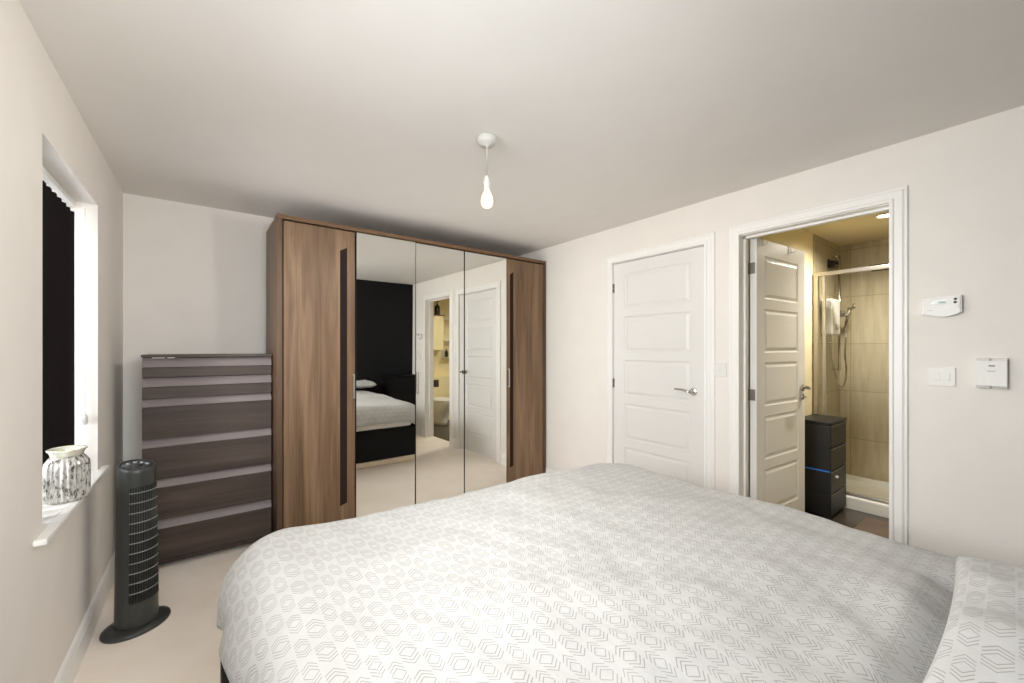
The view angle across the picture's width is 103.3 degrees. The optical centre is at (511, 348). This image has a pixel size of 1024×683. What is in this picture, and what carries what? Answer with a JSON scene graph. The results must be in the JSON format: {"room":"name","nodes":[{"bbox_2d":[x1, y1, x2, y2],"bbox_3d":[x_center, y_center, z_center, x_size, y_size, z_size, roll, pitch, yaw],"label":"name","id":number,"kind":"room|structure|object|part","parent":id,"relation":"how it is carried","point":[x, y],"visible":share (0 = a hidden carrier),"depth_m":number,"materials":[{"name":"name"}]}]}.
{"room":"bedroom","nodes":[
{"label":"bedroom","id":0,"kind":"room"},
{"bbox_2d":[0,0,122,682],"bbox_3d":[-1.457,0.150,1.000,0.260,2.300,3.990,0,0,-37],"label":"wall","id":1,"kind":"structure","parent":0,"point":[47,591],"depth_m":1.31,"materials":[{"name":"paint"}]},
{"bbox_2d":[42,165,87,466],"bbox_3d":[-1.856,-0.067,1.617,0.099,1.283,0.828,0,0,-37],"label":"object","id":2,"kind":"object","parent":1,"relation":"attached to","point":[58,222],"visible":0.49,"depth_m":1.75,"materials":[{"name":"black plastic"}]},
{"bbox_2d":[33,465,109,546],"bbox_3d":[-1.879,-0.048,1.589,0.292,1.325,1.019,0,0,-37],"label":"windowsill","id":3,"kind":"structure","parent":1,"relation":"in","point":[54,516],"depth_m":1.47,"materials":[{"name":"white paint"}]},
{"bbox_2d":[42,445,90,503],"bbox_3d":[-1.758,0.492,1.600,0.131,0.203,0.131,0,0,-37],"label":"jar","id":4,"kind":"object","parent":3,"relation":"on","point":[66,475],"visible":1,"depth_m":1.56,"materials":[{"name":"white ceramic"}]},
{"bbox_2d":[54,551,114,682],"bbox_3d":[-1.317,1.238,1.043,0.016,0.125,3.890,0,0,-37],"label":"baseboard","id":5,"kind":"structure","parent":1,"relation":"attached to","point":[68,671],"depth_m":1.76,"materials":[{"name":"white paint"}]},
{"bbox_2d":[123,193,273,461],"bbox_3d":[-1.275,0.150,3.569,3.115,2.300,0.100,0,0,-37],"label":"wall","id":6,"kind":"structure","parent":0,"point":[194,276],"depth_m":2.77,"materials":[{"name":"paint"}]},
{"bbox_2d":[74,507,888,682],"bbox_3d":[0.880,1.349,2.430,5.715,0.101,4.510,0,0,-37],"label":"floor","id":7,"kind":"structure","parent":0,"point":[184,648],"depth_m":1.84,"materials":[{"name":"carpet"}]},
{"bbox_2d":[99,459,170,643],"bbox_3d":[-1.766,0.915,1.907,0.244,0.770,0.229,0,0,-37],"label":"tower fan","id":8,"kind":"object","parent":7,"relation":"on","point":[137,610],"visible":1,"depth_m":1.85,"materials":[{"name":"black plastic"}]},
{"bbox_3d":[-1.766,0.546,1.907,0.110,0.024,0.110,0,0,-37],"label":"control panel","id":9,"kind":"part","parent":8,"relation":"part of","materials":[{"name":"grey plastic"}]},
{"bbox_2d":[128,481,158,604],"bbox_3d":[-1.707,0.897,1.886,0.034,0.525,0.119,0,0,19],"label":"grille","id":10,"kind":"object","parent":8,"relation":"attached to","point":[143,573],"depth_m":1.87,"materials":[{"name":"grey plastic"}]},
{"bbox_2d":[141,354,271,564],"bbox_3d":[-1.991,0.667,2.683,0.654,1.266,0.398,0,0,-37],"label":"dresser","id":11,"kind":"object","parent":7,"relation":"on","point":[206,418],"visible":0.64,"depth_m":2.53,"materials":[{"name":"brown wood"}]},
{"bbox_3d":[-1.890,0.674,2.548,0.646,0.188,0.044,0,0,-37],"label":"drawer","id":12,"kind":"part","parent":11,"relation":"part of","materials":[{"name":"brown wood"}]},
{"bbox_3d":[-1.890,0.435,2.548,0.646,0.184,0.044,0,0,-37],"label":"drawer","id":13,"kind":"part","parent":11,"relation":"part of","materials":[{"name":"brown wood"}]},
{"bbox_3d":[-1.890,0.259,2.548,0.646,0.066,0.044,0,0,-37],"label":"drawer","id":14,"kind":"part","parent":11,"relation":"part of","materials":[{"name":"brown wood"}]},
{"bbox_3d":[-1.890,0.139,2.548,0.646,0.057,0.044,0,0,-37],"label":"drawer","id":15,"kind":"part","parent":11,"relation":"part of","materials":[{"name":"brown wood"}]},
{"bbox_3d":[-1.889,0.554,2.546,0.648,0.046,0.039,0,0,-37],"label":"finger pull","id":16,"kind":"part","parent":11,"relation":"part of","materials":[{"name":"grey metal"}]},
{"bbox_3d":[-1.889,0.318,2.546,0.648,0.044,0.039,0,0,-37],"label":"finger pull","id":17,"kind":"part","parent":11,"relation":"part of","materials":[{"name":"grey metal"}]},
{"bbox_3d":[-1.889,0.198,2.546,0.648,0.051,0.039,0,0,-37],"label":"finger pull","id":18,"kind":"part","parent":11,"relation":"part of","materials":[{"name":"grey metal"}]},
{"bbox_3d":[-1.889,0.081,2.546,0.648,0.053,0.039,0,0,-37],"label":"finger pull","id":19,"kind":"part","parent":11,"relation":"part of","materials":[{"name":"grey metal"}]},
{"bbox_3d":[-1.886,1.257,2.543,0.646,0.026,0.028,0,0,-37],"label":"rail","id":20,"kind":"part","parent":11,"relation":"part of","materials":[{"name":"brown wood"}]},
{"bbox_3d":[-1.889,0.794,2.546,0.648,0.045,0.039,0,0,-37],"label":"finger pull","id":21,"kind":"part","parent":11,"relation":"part of","materials":[{"name":"grey metal"}]},
{"bbox_3d":[-1.890,0.914,2.548,0.646,0.189,0.044,0,0,-37],"label":"drawer","id":22,"kind":"part","parent":11,"relation":"part of","materials":[{"name":"brown wood"}]},
{"bbox_3d":[-1.890,1.153,2.548,0.646,0.178,0.044,0,0,-37],"label":"drawer","id":23,"kind":"part","parent":11,"relation":"part of","materials":[{"name":"brown wood"}]},
{"bbox_3d":[-1.889,1.036,2.546,0.648,0.049,0.039,0,0,-37],"label":"finger pull","id":24,"kind":"part","parent":11,"relation":"part of","materials":[{"name":"grey metal"}]},
{"bbox_2d":[220,659,228,682],"bbox_3d":[0.412,1.100,1.088,1.905,0.400,1.845,0,0,-37],"label":"bed","id":25,"kind":"object","parent":7,"relation":"on","point":[223,677],"visible":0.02,"depth_m":1.13,"materials":[{"name":"black fabric"}]},
{"bbox_3d":[0.415,0.806,1.096,1.780,0.183,1.835,0,0,-37],"label":"mattress","id":26,"kind":"object","parent":25,"relation":"on","visible":0},
{"bbox_2d":[217,463,954,682],"bbox_3d":[0.332,0.771,1.258,2.004,0.354,1.725,0,0,-37],"label":"duvet","id":27,"kind":"object","parent":26,"relation":"on","point":[601,572],"visible":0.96,"depth_m":1.03,"materials":[{"name":"fabric"}]},
{"bbox_2d":[923,556,1023,682],"bbox_3d":[1.071,0.576,0.697,0.716,0.164,0.484,0,0,-37],"label":"pillow","id":28,"kind":"object","parent":26,"relation":"on","point":[982,641],"visible":1,"depth_m":0.73,"materials":[{"name":"fabric"}]},
{"bbox_2d":[266,213,545,532],"bbox_3d":[-0.736,0.217,3.487,2.312,2.165,0.545,0,0,-38],"label":"wardrobe","id":29,"kind":"object","parent":7,"relation":"on","point":[405,370],"visible":0.83,"depth_m":3.03,"materials":[{"name":"brown wood"}]},
{"bbox_3d":[-1.645,0.231,2.797,0.030,2.138,0.526,0,0,-38],"label":"panel","id":30,"kind":"part","parent":29,"relation":"part of","materials":[{"name":"brown wood"}]},
{"bbox_3d":[-1.300,0.205,2.752,0.447,2.066,0.020,0,0,-38],"label":"wooden door","id":31,"kind":"part","parent":29,"relation":"part of","materials":[{"name":"brown wood"}]},
{"bbox_3d":[-0.937,0.205,3.022,0.449,2.066,0.036,0,0,-38],"label":"mirror door","id":32,"kind":"part","parent":29,"relation":"part of","materials":[{"name":"silver metal"}]},
{"bbox_3d":[-0.931,0.205,3.014,0.443,2.064,0.019,0,0,-37],"label":"mirror pane","id":33,"kind":"part","parent":29,"relation":"part of","materials":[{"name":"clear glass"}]},
{"bbox_3d":[-0.742,-0.852,3.494,2.312,0.027,0.528,0,0,-38],"label":"panel","id":34,"kind":"part","parent":29,"relation":"part of","materials":[{"name":"brown wood"}]},
{"bbox_3d":[-0.586,0.205,3.304,0.440,2.066,0.016,0,0,-38],"label":"mirror door","id":35,"kind":"part","parent":29,"relation":"part of","materials":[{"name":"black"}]},
{"bbox_3d":[-0.735,0.265,3.157,0.010,0.171,0.021,0,0,-38],"label":"door handle","id":36,"kind":"part","parent":29,"relation":"part of","materials":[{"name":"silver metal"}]},
{"bbox_3d":[-0.580,0.205,3.296,0.434,2.064,0.004,0,0,-38],"label":"mirror pane","id":37,"kind":"part","parent":29,"relation":"part of","materials":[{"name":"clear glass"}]},
{"bbox_3d":[-0.233,0.205,3.579,0.446,2.066,0.017,0,0,-38],"label":"mirror door","id":38,"kind":"part","parent":29,"relation":"part of","materials":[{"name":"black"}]},
{"bbox_3d":[-0.227,0.205,3.571,0.440,2.064,0.005,0,0,-38],"label":"mirror pane","id":39,"kind":"part","parent":29,"relation":"part of","materials":[{"name":"silver metal"}]},
{"bbox_3d":[0.122,0.205,3.851,0.439,2.066,0.020,0,0,-38],"label":"wooden door","id":40,"kind":"part","parent":29,"relation":"part of","materials":[{"name":"brown wood"}]},
{"bbox_3d":[0.161,0.231,4.193,0.030,2.138,0.526,0,0,-38],"label":"panel","id":41,"kind":"part","parent":29,"relation":"part of","materials":[{"name":"brown wood"}]},
{"bbox_2d":[805,414,846,519],"bbox_3d":[2.498,0.927,3.257,0.395,0.744,0.247,0,0,-37],"label":"drawer unit","id":42,"kind":"object","parent":7,"relation":"on","point":[825,435],"visible":0.82,"depth_m":3.13,"materials":[{"name":"black plastic"}]},
{"bbox_3d":[2.494,0.667,3.257,0.382,0.166,0.215,0,0,-37],"label":"drawer","id":43,"kind":"part","parent":42,"relation":"part of","materials":[{"name":"black"}]},
{"bbox_3d":[2.494,0.841,3.257,0.382,0.166,0.215,0,0,-37],"label":"drawer","id":44,"kind":"part","parent":42,"relation":"part of","materials":[{"name":"black"}]},
{"bbox_3d":[2.494,1.015,3.257,0.382,0.166,0.215,0,0,-37],"label":"drawer","id":45,"kind":"part","parent":42,"relation":"part of","materials":[{"name":"black"}]},
{"bbox_3d":[2.494,1.189,3.257,0.382,0.166,0.215,0,0,-37],"label":"drawer","id":46,"kind":"part","parent":42,"relation":"part of","materials":[{"name":"black plastic"}]},
{"bbox_2d":[845,474,888,517],"bbox_3d":[3.277,1.250,3.203,0.748,0.099,1.288,0,0,-37],"label":"shower tray","id":47,"kind":"object","parent":7,"relation":"on","point":[869,487],"visible":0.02,"depth_m":3.45,"materials":[{"name":"white ceramic"}]},
{"bbox_2d":[814,264,888,504],"bbox_3d":[3.009,0.272,3.008,0.036,1.857,1.278,0,0,-37],"label":"screen","id":48,"kind":"object","parent":47,"relation":"on","point":[884,266],"visible":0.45,"depth_m":3.46,"materials":[{"name":"silver glass"}]},
{"bbox_3d":[3.009,-0.641,3.008,0.036,0.032,1.278,0,0,-37],"label":"rail","id":49,"kind":"part","parent":48,"relation":"part of","materials":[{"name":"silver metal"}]},
{"bbox_3d":[3.010,1.189,3.006,0.032,0.022,1.215,0,0,-37],"label":"rail","id":50,"kind":"part","parent":48,"relation":"part of","materials":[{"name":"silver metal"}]},
{"bbox_2d":[854,517,888,538],"bbox_3d":[2.626,1.290,2.640,0.670,0.019,0.630,0,0,-37],"label":"bath mat","id":51,"kind":"object","parent":7,"relation":"on","point":[870,525],"visible":0.19,"depth_m":2.90,"materials":[{"name":"brown fabric"}]},
{"bbox_2d":[18,0,1023,255],"bbox_3d":[0.880,-1.050,2.430,5.715,0.100,4.510,0,0,-37],"label":"ceiling","id":52,"kind":"structure","parent":0,"point":[603,115],"depth_m":1.61,"materials":[{"name":"paint"}]},
{"bbox_2d":[477,132,496,208],"bbox_3d":[-0.118,-0.832,1.910,0.091,0.336,0.091,0,0,-37],"label":"pendant light","id":53,"kind":"object","parent":52,"relation":"hanging from","point":[487,140],"visible":1,"depth_m":1.89,"materials":[{"name":"white plastic"}]},
{"bbox_3d":[-0.118,-0.709,1.910,0.057,0.089,0.057,0,0,-37],"label":"bulb","id":54,"kind":"part","parent":53,"relation":"part of","materials":[{"name":"white glass"}]},
{"bbox_2d":[876,213,888,217],"bbox_3d":[2.784,-0.995,3.021,0.108,0.009,0.108,0,0,-37],"label":"recessed light","id":55,"kind":"object","parent":52,"relation":"in","point":[884,215],"visible":0.69,"depth_m":3.02,"materials":[{"name":"white plastic"}]},
{"bbox_2d":[519,106,1023,567],"bbox_3d":[1.342,0.150,2.776,0.120,2.300,4.510,0,0,-37],"label":"wall","id":56,"kind":"structure","parent":0,"point":[965,182],"depth_m":1.87,"materials":[{"name":"paint"}]},
{"bbox_2d":[613,246,703,487],"bbox_3d":[1.062,0.296,3.038,0.097,1.984,0.778,0,0,-37],"label":"door","id":57,"kind":"structure","parent":56,"relation":"in","point":[658,381],"depth_m":3.00,"materials":[{"name":"white paint"}]},
{"bbox_3d":[1.204,0.295,2.817,0.059,0.052,0.142,0,0,-37],"label":"handle","id":58,"kind":"part","parent":57,"relation":"part of","materials":[{"name":"silver metal"}]},
{"bbox_2d":[606,232,714,489],"bbox_3d":[1.111,0.264,3.069,0.138,2.073,0.908,0,0,-37],"label":"door frame","id":59,"kind":"structure","parent":56,"relation":"attached to","point":[708,240],"depth_m":2.71,"materials":[{"name":"white paint"}]},
{"bbox_2d":[714,363,726,376],"bbox_3d":[1.357,0.137,2.647,0.011,0.086,0.086,0,0,-37],"label":"light switch","id":60,"kind":"object","parent":56,"relation":"attached to","point":[720,369],"visible":1,"depth_m":2.64,"materials":[{"name":"white plastic"}]},
{"bbox_2d":[748,238,810,511],"bbox_3d":[1.851,0.288,2.776,0.707,2.000,0.165,0,0,-37],"label":"door","id":61,"kind":"structure","parent":56,"relation":"in","point":[776,393],"depth_m":2.75,"materials":[{"name":"white paint"}]},
{"bbox_3d":[2.072,0.280,2.928,0.116,0.052,0.184,0,0,-10],"label":"handle","id":62,"kind":"part","parent":61,"relation":"part of","materials":[{"name":"silver metal"}]},
{"bbox_2d":[729,185,907,543],"bbox_3d":[1.689,0.259,2.303,0.143,2.083,0.833,0,0,-37],"label":"door frame","id":63,"kind":"structure","parent":56,"relation":"attached to","point":[897,198],"depth_m":2.10,"materials":[{"name":"white paint"}]},
{"bbox_2d":[928,367,955,386],"bbox_3d":[1.959,0.127,1.845,0.011,0.086,0.086,0,0,-37],"label":"light switch","id":64,"kind":"object","parent":56,"relation":"attached to","point":[937,376],"visible":1,"depth_m":1.84,"materials":[{"name":"white plastic"}]},
{"bbox_2d":[922,294,962,316],"bbox_3d":[1.950,-0.193,1.837,0.035,0.094,0.124,0,0,-37],"label":"thermostat","id":65,"kind":"object","parent":56,"relation":"attached to","point":[945,306],"visible":1,"depth_m":1.82,"materials":[{"name":"white plastic"}]},
{"bbox_2d":[976,358,1007,388],"bbox_3d":[2.038,0.102,1.721,0.033,0.127,0.086,0,0,-37],"label":"control box","id":66,"kind":"object","parent":56,"relation":"attached to","point":[994,373],"visible":1,"depth_m":1.71,"materials":[{"name":"white plastic"}]},
{"bbox_2d":[749,229,839,496],"bbox_3d":[2.310,0.150,3.353,2.120,2.300,0.110,0,0,-37],"label":"wall","id":67,"kind":"structure","parent":0,"point":[823,250],"depth_m":3.53,"materials":[{"name":"paint"}]},
{"bbox_2d":[828,259,838,268],"bbox_3d":[2.961,-0.790,3.735,0.100,0.080,0.057,0,0,-37],"label":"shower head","id":68,"kind":"object","parent":67,"relation":"attached to","point":[832,264],"visible":1,"depth_m":3.71,"materials":[{"name":"black"}]},
{"bbox_2d":[821,255,855,387],"bbox_3d":[2.976,-0.256,3.676,0.414,1.229,0.170,0,0,-37],"label":"shower","id":69,"kind":"object","parent":67,"relation":"attached to","point":[834,313],"visible":0.99,"depth_m":3.65,"materials":[{"name":"white plastic"}]},
{"bbox_3d":[3.038,-0.335,3.790,0.021,1.070,0.060,0,0,-37],"label":"riser rail","id":70,"kind":"part","parent":69,"relation":"part of","materials":[{"name":"silver metal"}]},
{"bbox_2d":[840,238,888,481],"bbox_3d":[3.822,0.150,3.188,0.100,2.300,1.990,0,0,-37],"label":"wall","id":71,"kind":"structure","parent":0,"point":[864,397],"depth_m":3.78,"materials":[{"name":"tile"}]},
{"bbox_2d":[869,263,888,271],"bbox_3d":[3.336,-0.740,3.667,0.094,0.048,0.148,0,0,-37],"label":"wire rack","id":72,"kind":"object","parent":71,"relation":"attached to","point":[883,263],"visible":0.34,"depth_m":3.67,"materials":[{"name":"silver metal"}]}
]}

